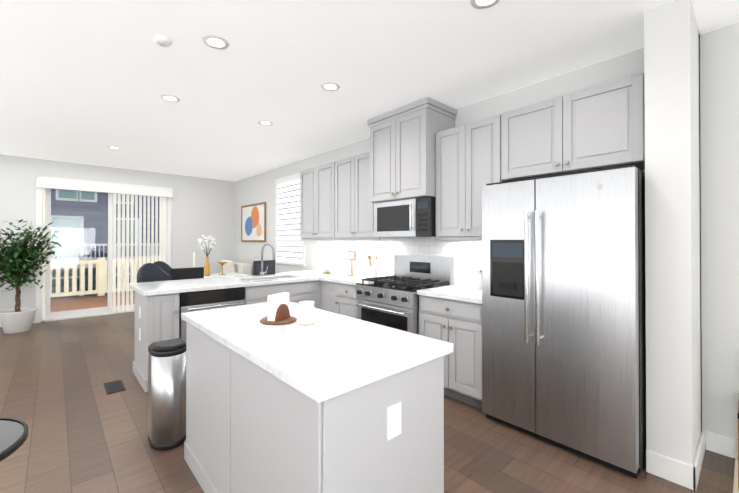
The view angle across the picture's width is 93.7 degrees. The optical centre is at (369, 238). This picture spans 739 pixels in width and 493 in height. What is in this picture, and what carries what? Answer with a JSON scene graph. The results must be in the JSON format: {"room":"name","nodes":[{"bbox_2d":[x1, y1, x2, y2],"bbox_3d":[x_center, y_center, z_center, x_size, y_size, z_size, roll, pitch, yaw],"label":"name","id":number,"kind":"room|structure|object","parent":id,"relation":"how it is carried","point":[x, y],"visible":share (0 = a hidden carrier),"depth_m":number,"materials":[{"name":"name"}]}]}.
{"room":"kitchen","nodes":[
{"label":"kitchen","id":0,"kind":"room"},
{"bbox_2d":[0,312,734,492],"bbox_3d":[-1.219,1.421,2.321,5.300,0.060,11.270,0,0,-42],"label":"floor","id":1,"kind":"structure","parent":0,"point":[87,433],"depth_m":2.34,"materials":[{"name":"brown wood"}]},
{"bbox_2d":[0,418,27,461],"bbox_3d":[-1.299,1.006,1.000,0.444,0.753,0.444,0,0,-42],"label":"round table","id":2,"kind":"object","parent":1,"relation":"on","point":[13,434],"visible":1,"depth_m":1.11,"materials":[{"name":"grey glass"}]},
{"bbox_2d":[0,219,61,333],"bbox_3d":[-5.238,0.550,5.144,1.174,1.718,1.195,0,0,-42],"label":"ficus plant","id":3,"kind":"object","parent":1,"relation":"on","point":[17,261],"visible":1,"depth_m":5.18,"materials":[{"name":"green plant"}]},
{"bbox_2d":[103,380,125,394],"bbox_3d":[-2.403,1.394,3.265,0.140,0.006,0.320,0,0,-42],"label":"floor vent","id":4,"kind":"object","parent":1,"relation":"in","point":[114,386],"visible":1,"depth_m":3.26,"materials":[{"name":"metal"}]},
{"bbox_2d":[137,263,171,282],"bbox_3d":[-2.642,0.854,4.259,0.370,1.101,0.360,0,0,-42],"label":"stool","id":5,"kind":"object","parent":1,"relation":"on","point":[149,272],"visible":0.21,"depth_m":4.36,"materials":[{"name":"grey fabric"}]},
{"bbox_2d":[133,291,179,392],"bbox_3d":[-2.150,0.958,3.480,0.284,0.880,0.672,0,0,-42],"label":"base cabinet","id":6,"kind":"object","parent":1,"relation":"on","point":[157,317],"depth_m":3.26,"materials":[{"name":"paint"}]},
{"bbox_2d":[180,287,244,342],"bbox_3d":[-1.764,0.962,3.741,0.630,0.876,0.661,0,0,-42],"label":"dishwasher","id":7,"kind":"object","parent":6,"relation":"in","point":[207,300],"visible":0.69,"depth_m":3.48,"materials":[{"name":"metal"}]},
{"bbox_2d":[129,273,308,294],"bbox_3d":[-1.659,0.502,4.012,1.758,0.040,0.846,0,0,-42],"label":"countertop","id":8,"kind":"structure","parent":6,"relation":"on","point":[171,287],"depth_m":3.71,"materials":[{"name":"white stone"}]},
{"bbox_2d":[260,243,275,274],"bbox_3d":[-1.318,0.272,4.482,0.111,0.426,0.257,0,0,-42],"label":"faucet","id":9,"kind":"object","parent":8,"relation":"on","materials":[{"name":"metal"}]},
{"bbox_2d":[241,275,297,280],"bbox_3d":[-1.224,0.600,4.304,0.716,0.208,0.416,0,0,-42],"label":"sink","id":10,"kind":"object","parent":8,"relation":"in","point":[273,277],"depth_m":4.47,"materials":[{"name":"silver metal"}]},
{"bbox_2d":[153,261,171,273],"bbox_3d":[-2.901,0.862,4.810,0.369,1.091,0.359,0,0,-42],"label":"stool","id":11,"kind":"object","parent":1,"relation":"on","point":[165,267],"visible":0.1,"depth_m":4.95,"materials":[{"name":"grey fabric"}]},
{"bbox_2d":[148,338,185,449],"bbox_3d":[-1.369,1.045,2.369,0.210,0.668,0.220,0,0,-42],"label":"trash can","id":12,"kind":"object","parent":1,"relation":"on","point":[166,394],"visible":1,"depth_m":2.29,"materials":[{"name":"silver metal"}]},
{"bbox_2d":[169,267,203,279],"bbox_3d":[-2.366,0.900,4.580,0.420,1.010,0.370,0,0,-42],"label":"chair","id":13,"kind":"object","parent":1,"relation":"on","point":[186,273],"visible":0.19,"depth_m":4.67,"materials":[{"name":"fabric"}]},
{"bbox_2d":[204,272,246,277],"bbox_3d":[-2.865,1.034,5.951,1.450,0.760,0.950,0,0,-42],"label":"dining table","id":14,"kind":"object","parent":1,"relation":"on","point":[225,275],"visible":0.19,"depth_m":6.16,"materials":[{"name":"white wood"}]},
{"bbox_2d":[193,252,194,266],"bbox_3d":[-2.955,0.443,5.838,0.080,0.419,0.078,0,0,-42],"label":"candle","id":15,"kind":"object","parent":14,"relation":"on","point":[193,259],"visible":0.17,"depth_m":5.83,"materials":[{"name":"beige wax"}]},
{"bbox_2d":[197,235,215,275],"bbox_3d":[-2.852,0.295,6.085,0.323,0.718,0.301,0,0,-42],"label":"vase","id":16,"kind":"object","parent":14,"relation":"on","point":[206,266],"visible":1,"depth_m":6.04,"materials":[{"name":"gold metal"}]},
{"bbox_2d":[216,262,227,274],"bbox_3d":[-2.698,0.543,6.342,0.210,0.225,0.210,0,0,-42],"label":"stand","id":17,"kind":"object","parent":14,"relation":"on","point":[222,263],"visible":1,"depth_m":6.33,"materials":[{"name":"gold metal"}]},
{"bbox_2d":[221,260,250,274],"bbox_3d":[-3.102,0.939,7.244,0.920,0.967,0.920,0,0,-42],"label":"armchair","id":18,"kind":"object","parent":1,"relation":"on","point":[230,266],"visible":0.04,"depth_m":7.18,"materials":[{"name":"white fabric"}]},
{"bbox_2d":[221,260,235,272],"bbox_3d":[-2.983,0.663,7.353,0.198,0.414,0.500,0,0,-42],"label":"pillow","id":19,"kind":"object","parent":18,"relation":"on","point":[229,267],"depth_m":7.19,"materials":[{"name":"white fabric"}]},
{"bbox_2d":[253,260,274,274],"bbox_3d":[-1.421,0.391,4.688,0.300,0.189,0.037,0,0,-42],"label":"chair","id":20,"kind":"object","parent":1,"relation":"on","point":[270,264],"visible":0.89,"depth_m":4.68,"materials":[{"name":"grey fabric"}]},
{"bbox_2d":[225,275,316,307],"bbox_3d":[-1.236,0.964,4.310,0.910,0.880,0.669,0,0,-42],"label":"base cabinet","id":21,"kind":"object","parent":1,"relation":"on","point":[297,292],"depth_m":4.11,"materials":[{"name":"paint"}]},
{"bbox_2d":[281,271,380,286],"bbox_3d":[-0.506,0.505,4.606,0.748,0.040,1.719,0,0,-42],"label":"countertop","id":22,"kind":"structure","parent":21,"relation":"on","point":[337,277],"depth_m":4.44,"materials":[{"name":"white stone"}]},
{"bbox_2d":[322,248,332,273],"bbox_3d":[-0.582,0.304,4.822,0.150,0.363,0.150,0,0,-42],"label":"paper towel holder","id":23,"kind":"object","parent":22,"relation":"on","point":[327,262],"visible":1,"depth_m":4.77,"materials":[{"name":"white paper"}]},
{"bbox_2d":[348,250,355,275],"bbox_3d":[-0.229,0.319,4.508,0.097,0.329,0.150,0,0,-42],"label":"beads","id":24,"kind":"object","parent":22,"relation":"on","point":[351,256],"visible":1,"depth_m":4.50,"materials":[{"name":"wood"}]},
{"bbox_2d":[367,255,377,277],"bbox_3d":[0.037,0.336,4.184,0.127,0.292,0.120,0,0,-42],"label":"utensil crock","id":25,"kind":"object","parent":22,"relation":"on","point":[372,271],"visible":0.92,"depth_m":4.14,"materials":[{"name":"white ceramic"}]},
{"bbox_2d":[184,325,453,492],"bbox_3d":[-0.404,0.948,1.869,0.703,0.880,1.520,0,0,-42],"label":"kitchen island","id":26,"kind":"object","parent":1,"relation":"on","point":[328,402],"depth_m":1.37,"materials":[{"name":"paint"}]},
{"bbox_2d":[181,301,452,404],"bbox_3d":[-0.409,0.488,1.868,0.720,0.040,1.540,0,0,-42],"label":"island countertop","id":27,"kind":"structure","parent":26,"relation":"on","point":[334,353],"depth_m":1.51,"materials":[{"name":"white stone"}]},
{"bbox_2d":[260,292,296,324],"bbox_3d":[-0.517,0.392,1.973,0.204,0.152,0.204,0,0,-42],"label":"napkin holder","id":28,"kind":"object","parent":27,"relation":"on","point":[278,310],"visible":1,"depth_m":1.93,"materials":[{"name":"white paper"}]},
{"bbox_2d":[298,300,314,324],"bbox_3d":[-0.347,0.406,1.911,0.092,0.124,0.091,0,0,-42],"label":"jar candle","id":29,"kind":"object","parent":27,"relation":"on","point":[306,312],"visible":0.98,"depth_m":1.88,"materials":[{"name":"beige wax"}]},
{"bbox_2d":[387,401,400,439],"bbox_3d":[0.094,0.685,1.303,0.072,0.120,0.006,0,0,-42],"label":"outlet","id":30,"kind":"object","parent":26,"relation":"attached to","point":[393,407],"depth_m":1.30,"materials":[{"name":"white plastic"}]},
{"bbox_2d":[321,283,332,312],"bbox_3d":[-0.284,0.965,4.464,0.605,0.880,0.425,0,0,-42],"label":"base cabinet","id":31,"kind":"object","parent":1,"relation":"on","point":[326,288],"depth_m":4.31,"materials":[{"name":"paint"}]},
{"bbox_2d":[333,283,357,318],"bbox_3d":[-0.029,0.963,4.184,0.605,0.880,0.451,0,0,-42],"label":"base cabinet","id":32,"kind":"object","parent":1,"relation":"on","point":[344,296],"depth_m":4.02,"materials":[{"name":"paint"}]},
{"bbox_2d":[356,255,453,334],"bbox_3d":[0.349,0.795,3.672,0.718,1.210,0.806,0,0,-42],"label":"range","id":33,"kind":"object","parent":1,"relation":"on","point":[391,301],"visible":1,"depth_m":3.57,"materials":[{"name":"silver metal"}]},
{"bbox_2d":[419,295,481,408],"bbox_3d":[0.898,0.956,3.167,0.605,0.880,0.665,0,0,-42],"label":"base cabinet","id":34,"kind":"object","parent":1,"relation":"on","point":[451,314],"depth_m":2.90,"materials":[{"name":"paint"}]},
{"bbox_2d":[417,285,481,302],"bbox_3d":[0.891,0.496,3.163,0.626,0.040,0.672,0,0,-42],"label":"countertop","id":35,"kind":"structure","parent":34,"relation":"on","point":[462,294],"depth_m":3.06,"materials":[{"name":"white stone"}]},
{"bbox_2d":[474,269,481,289],"bbox_3d":[1.029,0.384,3.245,0.090,0.184,0.090,0,0,-42],"label":"jar","id":36,"kind":"object","parent":35,"relation":"on","point":[478,280],"visible":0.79,"depth_m":3.21,"materials":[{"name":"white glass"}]},
{"bbox_2d":[482,165,645,478],"bbox_3d":[1.406,0.482,2.519,0.719,1.820,0.964,0,0,-42],"label":"refrigerator","id":37,"kind":"object","parent":1,"relation":"on","point":[563,317],"visible":0.98,"depth_m":2.22,"materials":[{"name":"metal"}]},
{"bbox_2d":[733,458,738,492],"bbox_3d":[2.736,1.376,0.911,1.050,0.012,2.460,0,0,-42],"label":"rug","id":38,"kind":"object","parent":1,"relation":"on","point":[735,487],"visible":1,"depth_m":1.99,"materials":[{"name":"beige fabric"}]},
{"bbox_2d":[737,399,738,490],"bbox_3d":[2.360,1.161,1.801,0.400,0.427,0.610,0,0,-42],"label":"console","id":39,"kind":"object","parent":38,"relation":"on","point":[738,440],"visible":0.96,"depth_m":1.89,"materials":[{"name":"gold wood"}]},
{"bbox_2d":[0,0,738,465],"bbox_3d":[-1.220,0.011,2.316,5.320,2.760,11.290,0,0,-42],"label":"wall","id":40,"kind":"structure","parent":0,"point":[684,66],"depth_m":2.23,"materials":[{"name":"paint"}]},
{"bbox_2d":[35,176,171,322],"bbox_3d":[-4.881,0.182,6.521,2.020,2.470,0.140,0,0,-42],"label":"sliding door","id":41,"kind":"structure","parent":40,"relation":"attached to","point":[43,213],"depth_m":6.19,"materials":[{"name":"clear glass"}]},
{"bbox_2d":[36,176,172,320],"bbox_3d":[-4.803,0.179,6.436,2.010,2.415,0.090,0,0,-42],"label":"door blinds","id":42,"kind":"object","parent":40,"relation":"attached to","point":[93,186],"visible":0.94,"depth_m":6.62,"materials":[{"name":"white plastic"}]},
{"bbox_2d":[241,202,265,241],"bbox_3d":[-2.459,-0.330,7.309,0.028,0.793,1.180,0,0,-42],"label":"picture frame","id":43,"kind":"object","parent":40,"relation":"attached to","point":[253,222],"visible":1,"depth_m":7.28,"materials":[{"name":"paper"}]},
{"bbox_2d":[275,173,305,267],"bbox_3d":[-1.439,-0.320,6.182,0.039,1.610,1.080,0,0,-42],"label":"window","id":44,"kind":"structure","parent":40,"relation":"in","point":[289,246],"depth_m":6.21,"materials":[{"name":"white plastic"}]},
{"bbox_2d":[300,163,327,239],"bbox_3d":[-0.613,-0.519,5.041,0.352,1.025,0.942,0,0,-42],"label":"upper cabinet","id":45,"kind":"object","parent":40,"relation":"attached to","point":[313,181],"depth_m":4.97,"materials":[{"name":"paint"}]},
{"bbox_2d":[328,152,395,239],"bbox_3d":[-0.077,-0.522,4.453,0.352,1.025,0.904,0,0,-42],"label":"upper cabinet","id":46,"kind":"object","parent":40,"relation":"attached to","point":[350,216],"depth_m":4.38,"materials":[{"name":"paint"}]},
{"bbox_2d":[319,237,481,286],"bbox_3d":[0.277,0.226,4.316,0.010,0.535,3.205,0,0,-42],"label":"tile backsplash","id":47,"kind":"structure","parent":40,"relation":"attached to","point":[466,255],"depth_m":4.25,"materials":[{"name":"white tile"}]},
{"bbox_2d":[368,101,455,204],"bbox_3d":[0.451,-0.850,3.775,0.487,0.880,0.806,0,0,-42],"label":"upper cabinet","id":48,"kind":"object","parent":40,"relation":"attached to","point":[423,147],"depth_m":3.53,"materials":[{"name":"paint"}]},
{"bbox_2d":[374,197,435,236],"bbox_3d":[0.457,-0.213,3.776,0.466,0.386,0.806,0,0,-42],"label":"microwave","id":49,"kind":"object","parent":48,"relation":"attached to","point":[415,217],"visible":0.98,"depth_m":3.58,"materials":[{"name":"metal"}]},
{"bbox_2d":[436,115,504,236],"bbox_3d":[1.023,-0.530,3.244,0.352,1.025,0.738,0,0,-42],"label":"upper cabinet","id":50,"kind":"object","parent":40,"relation":"attached to","point":[467,155],"depth_m":3.16,"materials":[{"name":"paint"}]},
{"bbox_2d":[500,73,644,180],"bbox_3d":[1.551,-0.774,2.667,0.352,0.566,0.952,0,0,-42],"label":"upper cabinet","id":51,"kind":"object","parent":40,"relation":"attached to","point":[601,126],"depth_m":2.48,"materials":[{"name":"paint"}]},
{"bbox_2d":[690,428,707,490],"bbox_3d":[1.991,1.325,2.089,0.546,0.130,0.020,0,0,-42],"label":"baseboard","id":52,"kind":"structure","parent":40,"relation":"attached to","point":[695,470],"depth_m":2.02,"materials":[{"name":"white wood"}]},
{"bbox_2d":[706,429,737,458],"bbox_3d":[3.281,1.319,1.126,0.016,0.130,3.182,0,0,-42],"label":"baseboard","id":53,"kind":"structure","parent":40,"relation":"attached to","point":[722,444],"depth_m":2.22,"materials":[{"name":"white wood"}]},
{"bbox_2d":[0,0,738,180],"bbox_3d":[-1.219,-1.409,2.339,5.300,0.080,11.270,0,0,-42],"label":"ceiling","id":54,"kind":"structure","parent":0,"point":[85,81],"depth_m":2.73,"materials":[{"name":"paint"}]},
{"bbox_2d":[107,146,121,148],"bbox_3d":[-3.781,-1.349,5.138,0.174,0.004,0.174,0,0,3],"label":"recessed light","id":55,"kind":"object","parent":54,"relation":"in","point":[112,147],"depth_m":5.13,"materials":[{"name":"white plastic"}]},
{"bbox_2d":[154,35,171,46],"bbox_3d":[-1.419,-1.353,2.380,0.110,0.030,0.110,0,0,-42],"label":"smoke detector","id":56,"kind":"object","parent":54,"relation":"attached to","point":[162,40],"visible":1,"depth_m":2.35,"materials":[{"name":"white plastic"}]},
{"bbox_2d":[160,94,179,101],"bbox_3d":[-1.932,-1.360,3.359,0.174,0.004,0.174,0,0,3],"label":"recessed light","id":57,"kind":"object","parent":54,"relation":"in","point":[169,97],"depth_m":3.36,"materials":[{"name":"white plastic"}]},
{"bbox_2d":[202,35,228,48],"bbox_3d":[-1.070,-1.366,2.413,0.174,0.004,0.174,0,0,21],"label":"recessed light","id":58,"kind":"object","parent":54,"relation":"in","point":[215,42],"depth_m":2.41,"materials":[{"name":"white plastic"}]},
{"bbox_2d":[258,120,272,125],"bbox_3d":[-1.220,-1.356,4.062,0.174,0.004,0.174,0,0,3],"label":"recessed light","id":59,"kind":"object","parent":54,"relation":"in","point":[262,122],"depth_m":4.04,"materials":[{"name":"white plastic"}]},
{"bbox_2d":[321,82,339,90],"bbox_3d":[-0.351,-1.362,3.108,0.174,0.004,0.174,0,0,39],"label":"recessed light","id":60,"kind":"object","parent":54,"relation":"in","point":[328,85],"depth_m":3.10,"materials":[{"name":"white plastic"}]},
{"bbox_2d":[470,0,499,8],"bbox_3d":[0.665,-1.369,1.978,0.174,0.004,0.174,0,0,3],"label":"recessed light","id":61,"kind":"object","parent":54,"relation":"in","point":[477,4],"depth_m":2.02,"materials":[{"name":"white plastic"}]},
{"label":"outside","id":62,"kind":"structure","parent":0,"visible":0},
{"bbox_2d":[50,292,134,312],"bbox_3d":[-6.240,1.545,7.760,8.000,0.120,3.525,0,0,-42],"label":"floor","id":63,"kind":"structure","parent":62,"point":[78,304],"depth_m":8.07,"materials":[{"name":"brown wood"}]},
{"bbox_2d":[50,256,158,296],"bbox_3d":[-7.328,0.992,8.886,7.900,1.000,0.140,0,0,-42],"label":"railing","id":64,"kind":"object","parent":63,"relation":"attached to","point":[84,265],"depth_m":8.98,"materials":[{"name":"beige wood"}]},
{"bbox_2d":[51,242,158,257],"bbox_3d":[-8.805,1.273,10.569,13.013,2.340,0.480,0,0,-42],"label":"railing","id":65,"kind":"object","parent":63,"relation":"attached to","point":[81,245],"depth_m":10.47,"materials":[{"name":"white wood"}]},
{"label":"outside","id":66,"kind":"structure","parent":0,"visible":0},
{"bbox_2d":[50,189,158,298],"bbox_3d":[-10.671,-0.299,11.896,26.000,9.500,4.060,0,0,-42],"label":"building","id":67,"kind":"structure","parent":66,"point":[72,218],"depth_m":10.83,"materials":[{"name":"blue"}]}
]}

